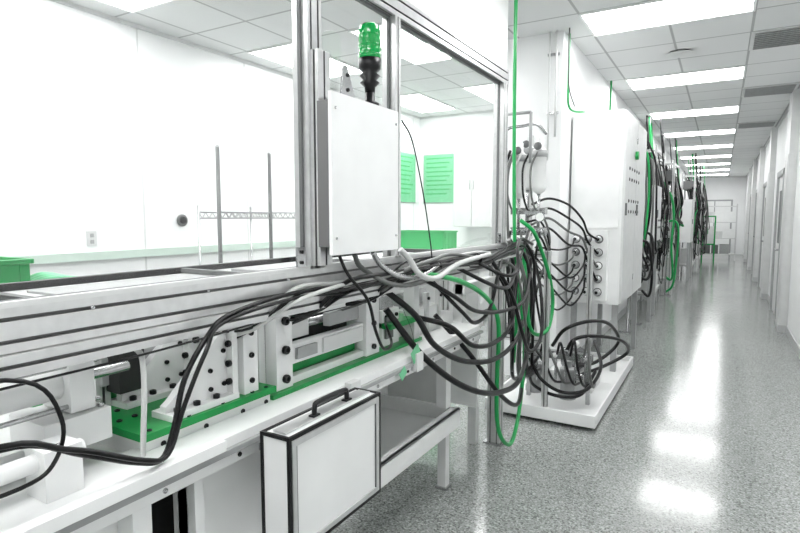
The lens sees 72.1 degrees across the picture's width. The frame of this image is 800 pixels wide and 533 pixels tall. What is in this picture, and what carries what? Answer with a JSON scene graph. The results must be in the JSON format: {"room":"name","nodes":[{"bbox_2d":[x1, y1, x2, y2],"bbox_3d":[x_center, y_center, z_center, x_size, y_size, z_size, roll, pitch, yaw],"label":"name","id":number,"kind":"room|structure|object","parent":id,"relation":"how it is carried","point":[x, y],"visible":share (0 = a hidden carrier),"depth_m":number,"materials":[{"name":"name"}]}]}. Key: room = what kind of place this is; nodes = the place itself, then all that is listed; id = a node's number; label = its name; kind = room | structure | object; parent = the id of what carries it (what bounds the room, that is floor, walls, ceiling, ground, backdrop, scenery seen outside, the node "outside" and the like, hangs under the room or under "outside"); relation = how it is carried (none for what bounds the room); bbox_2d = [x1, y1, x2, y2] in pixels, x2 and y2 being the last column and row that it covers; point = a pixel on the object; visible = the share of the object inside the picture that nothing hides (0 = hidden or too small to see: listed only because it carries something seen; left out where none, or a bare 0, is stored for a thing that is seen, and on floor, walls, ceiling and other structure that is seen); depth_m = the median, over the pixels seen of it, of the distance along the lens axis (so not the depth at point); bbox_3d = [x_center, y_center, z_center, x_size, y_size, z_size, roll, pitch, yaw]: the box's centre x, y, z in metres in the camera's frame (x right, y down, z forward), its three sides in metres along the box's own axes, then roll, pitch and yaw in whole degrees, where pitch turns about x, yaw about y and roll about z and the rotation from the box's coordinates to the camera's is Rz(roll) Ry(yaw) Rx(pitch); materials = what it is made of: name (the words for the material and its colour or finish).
{"room":"clean room","nodes":[
{"label":"clean room","id":0,"kind":"room"},
{"bbox_2d":[0,0,419,275],"bbox_3d":[-2.497,-0.440,4.328,0.104,3.100,11.000,3,6,30],"label":"wall","id":1,"kind":"structure","parent":0,"point":[112,129],"depth_m":4.58,"materials":[{"name":"paint"}]},
{"bbox_2d":[86,231,96,245],"bbox_3d":[-2.435,-0.220,4.346,0.012,0.120,0.080,3,6,30],"label":"wall outlet","id":2,"kind":"object","parent":1,"relation":"attached to","point":[91,236],"visible":1,"depth_m":4.34,"materials":[{"name":"grey paint"}]},
{"bbox_2d":[8,241,295,264],"bbox_3d":[-2.442,-0.081,4.328,0.030,0.065,11.000,3,6,30],"label":"trim","id":3,"kind":"structure","parent":1,"relation":"attached to","point":[101,255],"depth_m":4.70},
{"bbox_2d":[177,214,187,225],"bbox_3d":[-1.990,-0.425,5.056,0.050,0.110,0.110,3,6,30],"label":"wall sensor","id":4,"kind":"object","parent":1,"relation":"attached to","point":[182,220],"visible":1,"depth_m":5.04,"materials":[{"name":"black plastic"}]},
{"bbox_2d":[401,151,415,202],"bbox_3d":[0.009,-1.372,8.444,0.018,0.780,0.950,3,6,30],"label":"chart","id":5,"kind":"object","parent":1,"relation":"attached to","point":[408,160],"visible":0.35,"depth_m":8.64,"materials":[{"name":"green paper"}]},
{"bbox_2d":[66,0,799,177],"bbox_3d":[4.346,-2.594,10.647,5.390,0.060,29.100,3,6,30],"label":"ceiling","id":6,"kind":"structure","parent":0,"point":[235,28],"depth_m":5.37,"materials":[{"name":"tile"}]},
{"bbox_2d":[95,0,175,12],"bbox_3d":[-2.131,-1.925,3.632,0.600,0.014,1.200,3,6,30],"label":"ceiling light","id":7,"kind":"object","parent":6,"relation":"in","point":[132,6],"depth_m":4.11,"materials":[{"name":"white plastic"}]},
{"bbox_2d":[247,42,361,77],"bbox_3d":[-0.922,-2.111,5.697,0.600,0.014,1.200,3,6,30],"label":"ceiling light","id":8,"kind":"object","parent":6,"relation":"in","point":[281,54],"depth_m":5.54,"materials":[{"name":"white plastic"}]},
{"bbox_2d":[348,23,450,64],"bbox_3d":[0.115,-2.057,5.094,0.600,0.014,1.200,3,6,30],"label":"ceiling light","id":9,"kind":"object","parent":6,"relation":"in","point":[413,50],"depth_m":5.31,"materials":[{"name":"white plastic"}]},
{"bbox_2d":[380,93,456,112],"bbox_3d":[0.287,-2.297,7.761,0.600,0.014,1.200,3,6,30],"label":"ceiling light","id":10,"kind":"object","parent":6,"relation":"in","point":[418,102],"depth_m":7.81,"materials":[{"name":"white plastic"}]},
{"bbox_2d":[462,83,493,103],"bbox_3d":[1.324,-2.242,7.159,0.600,0.014,1.200,3,6,30],"label":"ceiling light","id":11,"kind":"object","parent":6,"relation":"in","point":[485,91],"depth_m":6.94,"materials":[{"name":"white plastic"}]},
{"bbox_2d":[512,0,517,362],"bbox_3d":[0.773,-0.629,3.646,0.043,2.601,0.115,3,6,30],"label":"hose","id":12,"kind":"object","parent":6,"relation":"hanging from","point":[515,1],"visible":0.73,"depth_m":3.59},
{"bbox_2d":[567,33,611,112],"bbox_3d":[2.024,-1.268,5.732,0.129,1.702,2.029,3,6,32],"label":"pipe","id":13,"kind":"object","parent":6,"relation":"hanging from","point":[610,98],"visible":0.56,"depth_m":4.89,"materials":[{"name":"metal"}]},
{"bbox_2d":[579,0,756,36],"bbox_3d":[2.080,-1.985,4.299,1.200,0.014,0.600,3,6,30],"label":"ceiling light","id":14,"kind":"object","parent":6,"relation":"in","point":[653,13],"depth_m":4.32,"materials":[{"name":"white plastic"}]},
{"bbox_2d":[666,50,695,57],"bbox_3d":[2.735,-2.070,5.360,0.260,0.021,0.260,3,6,30],"label":"diffuser","id":15,"kind":"object","parent":6,"relation":"attached to","point":[679,53],"depth_m":5.33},
{"bbox_2d":[625,65,745,90],"bbox_3d":[3.289,-2.171,6.364,1.200,0.014,0.600,3,6,30],"label":"ceiling light","id":16,"kind":"object","parent":6,"relation":"in","point":[735,72],"depth_m":6.34,"materials":[{"name":"white plastic"}]},
{"bbox_2d":[649,105,739,119],"bbox_3d":[4.498,-2.357,8.429,1.200,0.014,0.600,3,6,30],"label":"ceiling light","id":17,"kind":"object","parent":6,"relation":"in","point":[734,108],"depth_m":8.41,"materials":[{"name":"white plastic"}]},
{"bbox_2d":[663,128,735,137],"bbox_3d":[5.707,-2.542,10.494,1.200,0.014,0.600,3,6,30],"label":"ceiling light","id":18,"kind":"object","parent":6,"relation":"in","point":[733,130],"depth_m":10.50,"materials":[{"name":"white plastic"}]},
{"bbox_2d":[673,143,733,149],"bbox_3d":[6.916,-2.728,12.558,1.200,0.014,0.600,3,6,30],"label":"ceiling light","id":19,"kind":"object","parent":6,"relation":"in","point":[716,145],"depth_m":12.46,"materials":[{"name":"white plastic"}]},
{"bbox_2d":[680,154,731,158],"bbox_3d":[8.125,-2.914,14.623,1.200,0.014,0.600,3,6,30],"label":"ceiling light","id":20,"kind":"object","parent":6,"relation":"in","point":[728,155],"depth_m":14.52,"materials":[{"name":"white plastic"}]},
{"bbox_2d":[685,162,730,165],"bbox_3d":[9.334,-3.100,16.688,1.200,0.014,0.600,3,6,30],"label":"ceiling light","id":21,"kind":"object","parent":6,"relation":"in","point":[727,163],"depth_m":16.71,"materials":[{"name":"white plastic"}]},
{"bbox_2d":[689,169,729,171],"bbox_3d":[10.543,-3.285,18.753,1.200,0.014,0.600,3,6,30],"label":"ceiling light","id":22,"kind":"object","parent":6,"relation":"in","point":[703,169],"depth_m":18.81,"materials":[{"name":"white plastic"}]},
{"bbox_2d":[698,173,728,175],"bbox_3d":[11.752,-3.471,20.818,1.200,0.014,0.600,3,6,30],"label":"ceiling light","id":23,"kind":"object","parent":6,"relation":"in","point":[727,173],"depth_m":20.66,"materials":[{"name":"white plastic"}]},
{"bbox_2d":[736,120,777,128],"bbox_3d":[6.168,-2.449,9.523,0.580,0.026,0.580,3,6,30],"label":"ceiling vent","id":24,"kind":"object","parent":6,"relation":"in","point":[763,123],"depth_m":9.43,"materials":[{"name":"grey metal"}]},
{"bbox_2d":[741,82,799,96],"bbox_3d":[4.657,-2.217,6.942,0.580,0.026,0.580,3,6,30],"label":"ceiling vent","id":25,"kind":"object","parent":6,"relation":"in","point":[786,88],"depth_m":6.87,"materials":[{"name":"grey metal"}]},
{"bbox_2d":[749,25,799,50],"bbox_3d":[3.448,-2.031,4.877,0.580,0.026,0.580,3,6,30],"label":"ceiling vent","id":26,"kind":"object","parent":6,"relation":"in","point":[785,36],"depth_m":4.88,"materials":[{"name":"grey metal"}]},
{"bbox_2d":[419,112,492,247],"bbox_3d":[1.399,-0.812,8.464,2.450,3.100,0.100,3,6,30],"label":"wall room","id":27,"kind":"structure","parent":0,"point":[436,135],"depth_m":8.73,"materials":[{"name":"white paint"}]},
{"bbox_2d":[423,153,453,202],"bbox_3d":[0.648,-1.402,8.781,0.620,0.780,0.018,3,6,30],"label":"chart","id":28,"kind":"object","parent":27,"relation":"attached to","point":[438,169],"visible":0.94,"depth_m":8.79,"materials":[{"name":"green paper"}]},
{"bbox_2d":[453,130,492,226],"bbox_3d":[1.156,-1.294,8.251,0.600,1.400,0.435,3,6,30],"label":"upper cabinet","id":29,"kind":"object","parent":27,"relation":"attached to","point":[473,150],"depth_m":8.07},
{"bbox_2d":[408,0,507,68],"bbox_3d":[-0.580,-1.389,1.348,0.044,0.675,4.950,3,6,30],"label":"wall header","id":30,"kind":"structure","parent":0,"point":[483,24],"depth_m":3.06,"materials":[{"name":"white paint"}]},
{"bbox_2d":[330,254,799,532],"bbox_3d":[4.346,0.553,10.930,5.390,0.060,29.100,3,6,30],"label":"floor","id":31,"kind":"structure","parent":0,"point":[701,434],"depth_m":3.56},
{"bbox_2d":[197,145,294,264],"bbox_3d":[-1.349,0.002,5.052,0.400,2.090,0.974,3,6,30],"label":"wire rack","id":32,"kind":"object","parent":31,"relation":"on","point":[218,217],"visible":0.47,"depth_m":4.77,"materials":[{"name":"grey metal"}]},
{"bbox_2d":[0,272,495,532],"bbox_3d":[-0.924,0.744,1.863,1.200,1.185,4.560,3,6,30],"label":"workbench","id":33,"kind":"object","parent":31,"relation":"on","point":[210,482],"visible":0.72,"depth_m":1.64,"materials":[{"name":"white paint"}]},
{"bbox_2d":[0,434,85,503],"bbox_3d":[-1.097,0.489,0.617,0.080,0.116,1.480,3,6,30],"label":"cylinder","id":34,"kind":"object","parent":33,"relation":"on","point":[66,478],"visible":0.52,"depth_m":1.17,"materials":[{"name":"white paint"}]},
{"bbox_2d":[0,350,146,456],"bbox_3d":[-1.146,0.383,0.705,0.288,0.272,1.800,3,6,30],"label":"cylinder","id":35,"kind":"object","parent":33,"relation":"on","point":[89,420],"visible":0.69,"depth_m":1.32,"materials":[{"name":"white paint"}]},
{"bbox_2d":[0,248,448,405],"bbox_3d":[-0.504,0.170,2.664,0.514,0.385,2.550,3,6,30],"label":"conveyor","id":36,"kind":"object","parent":33,"relation":"on","point":[23,289],"visible":0.17,"depth_m":2.08,"materials":[{"name":"white metal"}]},
{"bbox_2d":[30,288,442,451],"bbox_3d":[-0.528,0.261,2.290,0.746,0.320,2.160,3,6,30],"label":"linear actuator assembly","id":37,"kind":"object","parent":33,"relation":"on","point":[278,359],"visible":0.53,"depth_m":1.73,"materials":[{"name":"white paint"}]},
{"bbox_2d":[0,247,514,498],"bbox_3d":[-0.148,0.203,2.081,0.118,0.391,4.002,3,6,29],"label":"cable","id":38,"kind":"object","parent":33,"relation":"on","point":[88,453],"visible":0.84,"depth_m":1.32,"materials":[{"name":"black rubber"}]},
{"bbox_2d":[259,387,380,532],"bbox_3d":[-0.251,0.579,1.692,0.171,0.394,0.450,3,6,30],"label":"case","id":39,"kind":"object","parent":33,"relation":"attached to","point":[320,464],"visible":1,"depth_m":1.59,"materials":[{"name":"white paint"}]},
{"bbox_2d":[399,310,419,380],"bbox_3d":[0.018,0.331,2.352,0.063,0.281,0.187,3,6,30],"label":"tag","id":40,"kind":"object","parent":33,"relation":"attached to","point":[416,349],"visible":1,"depth_m":2.36,"materials":[{"name":"green plastic"}]},
{"bbox_2d":[383,230,543,406],"bbox_3d":[0.610,0.365,3.354,0.305,1.135,2.454,3,6,30],"label":"cables","id":41,"kind":"object","parent":33,"relation":"attached to","point":[527,297],"visible":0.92,"depth_m":3.14,"materials":[{"name":"black rubber"}]},
{"bbox_2d":[0,0,508,446],"bbox_3d":[-0.965,0.122,1.878,1.180,2.420,4.640,3,6,30],"label":"metal frame","id":42,"kind":"object","parent":31,"relation":"on","point":[38,334],"visible":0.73,"depth_m":1.79,"materials":[{"name":"metal"}]},
{"bbox_2d":[310,48,397,265],"bbox_3d":[-0.160,-0.370,1.966,0.117,0.715,0.420,3,6,30],"label":"control box","id":43,"kind":"object","parent":42,"relation":"attached to","point":[354,141],"visible":1,"depth_m":1.86,"materials":[{"name":"metal"}]},
{"bbox_2d":[358,22,380,105],"bbox_3d":[-0.111,-0.738,2.015,0.085,0.298,0.085,3,6,30],"label":"beacon","id":44,"kind":"object","parent":43,"relation":"on","point":[369,35],"visible":0.95,"depth_m":1.98,"materials":[{"name":"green plastic"}]},
{"bbox_2d":[338,120,491,350],"bbox_3d":[0.129,-0.146,2.512,0.178,0.903,1.426,3,6,30],"label":"cable","id":45,"kind":"object","parent":43,"relation":"attached to","point":[418,274],"visible":0.99,"depth_m":2.23,"materials":[{"name":"black rubber"}]},
{"bbox_2d":[215,225,543,338],"bbox_3d":[0.303,-0.018,2.953,0.240,0.369,3.206,3,6,30],"label":"cable bundle","id":46,"kind":"object","parent":42,"relation":"attached to","point":[505,253],"visible":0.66,"depth_m":2.05,"materials":[{"name":"grey plastic"}]},
{"bbox_2d":[412,271,525,446],"bbox_3d":[0.437,0.551,3.063,0.156,1.178,1.639,3,6,30],"label":"hose","id":47,"kind":"object","parent":42,"relation":"attached to","point":[480,292],"visible":0.61,"depth_m":3.19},
{"bbox_2d":[480,270,488,309],"bbox_3d":[0.562,0.264,8.226,1.260,1.000,1.280,3,6,30],"label":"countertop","id":48,"kind":"structure","parent":31,"relation":"on","point":[484,305],"depth_m":8.31,"materials":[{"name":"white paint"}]},
{"bbox_2d":[401,230,457,248],"bbox_3d":[0.354,-0.377,8.099,0.874,0.300,0.474,3,6,30],"label":"storage bin","id":49,"kind":"object","parent":48,"relation":"on","point":[414,239],"visible":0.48,"depth_m":7.87,"materials":[{"name":"plastic"}]},
{"bbox_2d":[485,135,632,428],"bbox_3d":[1.490,-0.028,4.774,0.820,2.200,1.920,3,6,30],"label":"stand","id":50,"kind":"object","parent":31,"relation":"on","point":[541,405],"visible":0.38,"depth_m":4.19,"materials":[{"name":"white paint"}]},
{"bbox_2d":[505,110,547,352],"bbox_3d":[0.986,-0.250,4.304,0.363,1.837,0.518,3,6,30],"label":"water filter manifold","id":51,"kind":"object","parent":50,"relation":"attached to","point":[530,160],"visible":0.48,"depth_m":4.18,"materials":[{"name":"white paint"}]},
{"bbox_2d":[519,218,554,336],"bbox_3d":[0.994,0.080,3.962,0.106,0.851,0.529,4,7,39],"label":"hose","id":52,"kind":"object","parent":50,"relation":"attached to","point":[521,220],"visible":0.85,"depth_m":3.90,"materials":[{"name":"green rubber"}]},
{"bbox_2d":[522,319,629,404],"bbox_3d":[1.393,0.706,4.405,0.770,0.664,0.971,3,6,30],"label":"pump","id":53,"kind":"object","parent":50,"relation":"on","point":[575,375],"visible":0.9,"depth_m":4.22,"materials":[{"name":"grey paint"}]},
{"bbox_2d":[567,109,646,371],"bbox_3d":[2.145,-0.230,5.625,0.500,2.450,1.624,3,6,30],"label":"tall cabinet","id":54,"kind":"object","parent":31,"relation":"on","point":[609,148],"visible":0.84,"depth_m":5.03,"materials":[{"name":"white metal"}]},
{"bbox_2d":[526,197,597,310],"bbox_3d":[1.346,-0.073,4.670,0.958,1.012,0.208,-5,7,-42],"label":"cables","id":55,"kind":"object","parent":54,"relation":"attached to","point":[548,239],"visible":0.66,"depth_m":4.68,"materials":[{"name":"black rubber"}]},
{"bbox_2d":[619,142,657,333],"bbox_3d":[3.226,-0.418,7.343,0.368,2.517,0.850,3,6,30],"label":"stand","id":56,"kind":"object","parent":31,"relation":"on","point":[652,190],"visible":0.63,"depth_m":7.25,"materials":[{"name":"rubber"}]},
{"bbox_2d":[629,185,661,320],"bbox_3d":[3.631,-0.208,8.170,0.376,1.950,0.650,3,6,30],"label":"tall cabinet","id":57,"kind":"object","parent":31,"relation":"on","point":[650,300],"visible":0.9,"depth_m":8.02,"materials":[{"name":"white metal"}]},
{"bbox_2d":[631,115,669,310],"bbox_3d":[4.250,-0.869,9.201,0.472,3.082,1.634,3,6,30],"label":"rack","id":58,"kind":"object","parent":31,"relation":"on","point":[662,243],"visible":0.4,"depth_m":9.00,"materials":[{"name":"metal"}]},
{"bbox_2d":[659,185,679,295],"bbox_3d":[5.112,-0.488,10.453,0.301,2.100,0.286,-5,7,-45],"label":"stand","id":59,"kind":"object","parent":31,"relation":"on","point":[673,269],"visible":0.9,"depth_m":10.44,"materials":[{"name":"metal"}]},
{"bbox_2d":[656,135,683,293],"bbox_3d":[5.588,-1.059,11.312,0.488,3.083,1.605,3,6,30],"label":"rack","id":60,"kind":"object","parent":31,"relation":"on","point":[673,179],"visible":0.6,"depth_m":10.84,"materials":[{"name":"metal"}]},
{"bbox_2d":[674,200,693,280],"bbox_3d":[6.852,-0.642,13.277,0.376,1.900,0.650,3,6,30],"label":"tall cabinet","id":61,"kind":"object","parent":31,"relation":"on","point":[686,232],"visible":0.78,"depth_m":12.95,"materials":[{"name":"white metal"}]},
{"bbox_2d":[678,153,702,276],"bbox_3d":[7.639,-1.333,14.364,0.503,3.082,1.615,3,6,30],"label":"rack","id":62,"kind":"object","parent":31,"relation":"on","point":[692,187],"visible":0.69,"depth_m":13.89,"materials":[{"name":"metal"}]},
{"bbox_2d":[692,163,709,268],"bbox_3d":[9.034,-1.537,16.620,0.516,3.083,1.602,3,6,32],"label":"rack","id":63,"kind":"object","parent":31,"relation":"on","point":[701,181],"visible":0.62,"depth_m":16.31,"materials":[{"name":"metal"}]},
{"bbox_2d":[700,216,715,263],"bbox_3d":[10.109,-0.889,18.032,0.390,1.540,0.550,3,6,30],"label":"frame","id":64,"kind":"object","parent":31,"relation":"on","point":[712,229],"visible":0.68,"depth_m":17.78,"materials":[{"name":"paint"}]},
{"bbox_2d":[703,204,737,260],"bbox_3d":[11.159,-1.206,19.268,1.075,1.950,0.585,3,6,30],"label":"shelving","id":65,"kind":"object","parent":31,"relation":"on","point":[729,216],"visible":0.59,"depth_m":18.99,"materials":[{"name":"metal"}]},
{"bbox_3d":[-1.929,0.713,2.124,0.600,1.200,1.400,3,6,30],"label":"work table","id":66,"kind":"object","parent":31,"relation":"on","visible":0},
{"bbox_2d":[0,256,33,282],"bbox_3d":[-1.743,0.037,2.215,0.354,0.130,0.334,3,6,30],"label":"storage bin","id":67,"kind":"object","parent":66,"relation":"on","point":[12,269],"visible":0.61,"depth_m":2.22,"materials":[{"name":"plastic"}]},
{"bbox_2d":[30,272,74,280],"bbox_3d":[-1.498,0.056,2.414,0.273,0.067,0.124,-4,6,-34],"label":"cloth","id":68,"kind":"object","parent":66,"relation":"on","point":[41,275],"visible":0.33,"depth_m":2.37,"materials":[{"name":"green fabric"}]},
{"bbox_2d":[504,31,687,374],"bbox_3d":[6.457,-1.317,14.087,0.600,3.100,21.050,3,6,30],"label":"wall","id":69,"kind":"structure","parent":0,"point":[590,91],"depth_m":4.98,"materials":[{"name":"white paint"}]},
{"bbox_2d":[50,0,788,176],"bbox_3d":[4.277,-2.548,10.633,5.090,0.030,29.000,3,6,30],"label":"trim","id":70,"kind":"structure","parent":69,"relation":"attached to","point":[63,2],"depth_m":5.14,"materials":[{"name":"white metal"}]},
{"bbox_2d":[546,28,574,159],"bbox_3d":[1.434,-1.494,4.889,0.197,1.100,0.316,3,6,30],"label":"conduit","id":71,"kind":"object","parent":69,"relation":"attached to","point":[557,53],"depth_m":4.79,"materials":[{"name":"white metal"}]},
{"bbox_2d":[582,296,639,347],"bbox_3d":[6.721,0.190,14.068,0.012,0.100,21.050,3,6,30],"label":"baseboard","id":72,"kind":"structure","parent":69,"relation":"attached to","point":[623,311],"depth_m":7.32,"materials":[{"name":"grey plastic"}]},
{"bbox_2d":[686,177,746,253],"bbox_3d":[12.925,-2.076,22.523,2.040,3.100,0.100,3,6,30],"label":"wall","id":73,"kind":"structure","parent":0,"point":[719,188],"depth_m":22.14,"materials":[{"name":"white paint"}]},
{"bbox_2d":[697,200,732,252],"bbox_3d":[12.845,-1.624,22.517,1.250,2.200,0.059,3,6,30],"label":"door","id":74,"kind":"structure","parent":73,"relation":"in","point":[719,226],"depth_m":22.34,"materials":[{"name":"grey paint"}]},
{"bbox_2d":[743,112,799,346],"bbox_3d":[6.519,-0.902,9.468,0.100,3.100,29.000,3,6,30],"label":"wall","id":75,"kind":"structure","parent":0,"point":[793,318],"depth_m":6.89,"materials":[{"name":"paint"}]},
{"bbox_2d":[743,168,751,261],"bbox_3d":[11.626,-1.704,18.389,0.102,3.100,0.440,3,6,30],"label":"pilaster","id":76,"kind":"object","parent":75,"relation":"attached to","point":[750,169],"visible":0.87,"depth_m":18.22,"materials":[{"name":"white paint"}]},
{"bbox_2d":[746,194,750,264],"bbox_3d":[10.638,-1.105,16.744,0.101,2.200,1.100,3,6,30],"label":"door","id":77,"kind":"structure","parent":75,"relation":"in","point":[750,194],"depth_m":17.15,"materials":[{"name":"grey paint"}]},
{"bbox_2d":[747,159,757,269],"bbox_3d":[10.014,-1.457,15.636,0.102,3.100,0.440,3,6,30],"label":"pilaster","id":78,"kind":"object","parent":75,"relation":"attached to","point":[755,162],"visible":0.85,"depth_m":15.47,"materials":[{"name":"white paint"}]},
{"bbox_2d":[751,190,756,273],"bbox_3d":[9.026,-0.857,13.990,0.101,2.200,1.100,3,6,30],"label":"door","id":79,"kind":"structure","parent":75,"relation":"in","point":[756,190],"depth_m":14.39,"materials":[{"name":"grey paint"}]},
{"bbox_2d":[752,147,765,281],"bbox_3d":[8.402,-1.209,12.883,0.102,3.100,0.440,3,6,30],"label":"pilaster","id":80,"kind":"object","parent":75,"relation":"attached to","point":[762,149],"visible":0.94,"depth_m":12.72,"materials":[{"name":"white paint"}]},
{"bbox_2d":[757,182,766,290],"bbox_3d":[7.464,-0.617,11.323,0.101,2.200,1.100,3,6,30],"label":"door","id":81,"kind":"structure","parent":75,"relation":"in","point":[765,183],"depth_m":11.67,"materials":[{"name":"grey paint"}]},
{"bbox_2d":[760,127,777,298],"bbox_3d":[6.790,-0.961,10.130,0.102,3.100,0.440,3,6,30],"label":"pilaster","id":82,"kind":"object","parent":75,"relation":"attached to","point":[774,130],"visible":0.87,"depth_m":9.97,"materials":[{"name":"white paint"}]},
{"bbox_2d":[743,253,799,358],"bbox_3d":[6.471,0.590,9.631,0.012,0.100,29.000,3,6,30],"label":"baseboard","id":83,"kind":"structure","parent":75,"relation":"attached to","point":[791,338],"depth_m":6.46,"materials":[{"name":"grey plastic"}]},
{"bbox_2d":[769,168,784,319],"bbox_3d":[5.751,-0.354,8.398,0.101,2.200,1.100,3,6,30],"label":"door","id":84,"kind":"structure","parent":75,"relation":"in","point":[780,175],"depth_m":8.61,"materials":[{"name":"grey paint"}]},
{"bbox_2d":[774,89,799,332],"bbox_3d":[5.077,-0.698,7.205,0.102,3.100,0.440,3,6,30],"label":"pilaster","id":85,"kind":"object","parent":75,"relation":"attached to","point":[791,158],"visible":0.92,"depth_m":7.06,"materials":[{"name":"white paint"}]}
]}

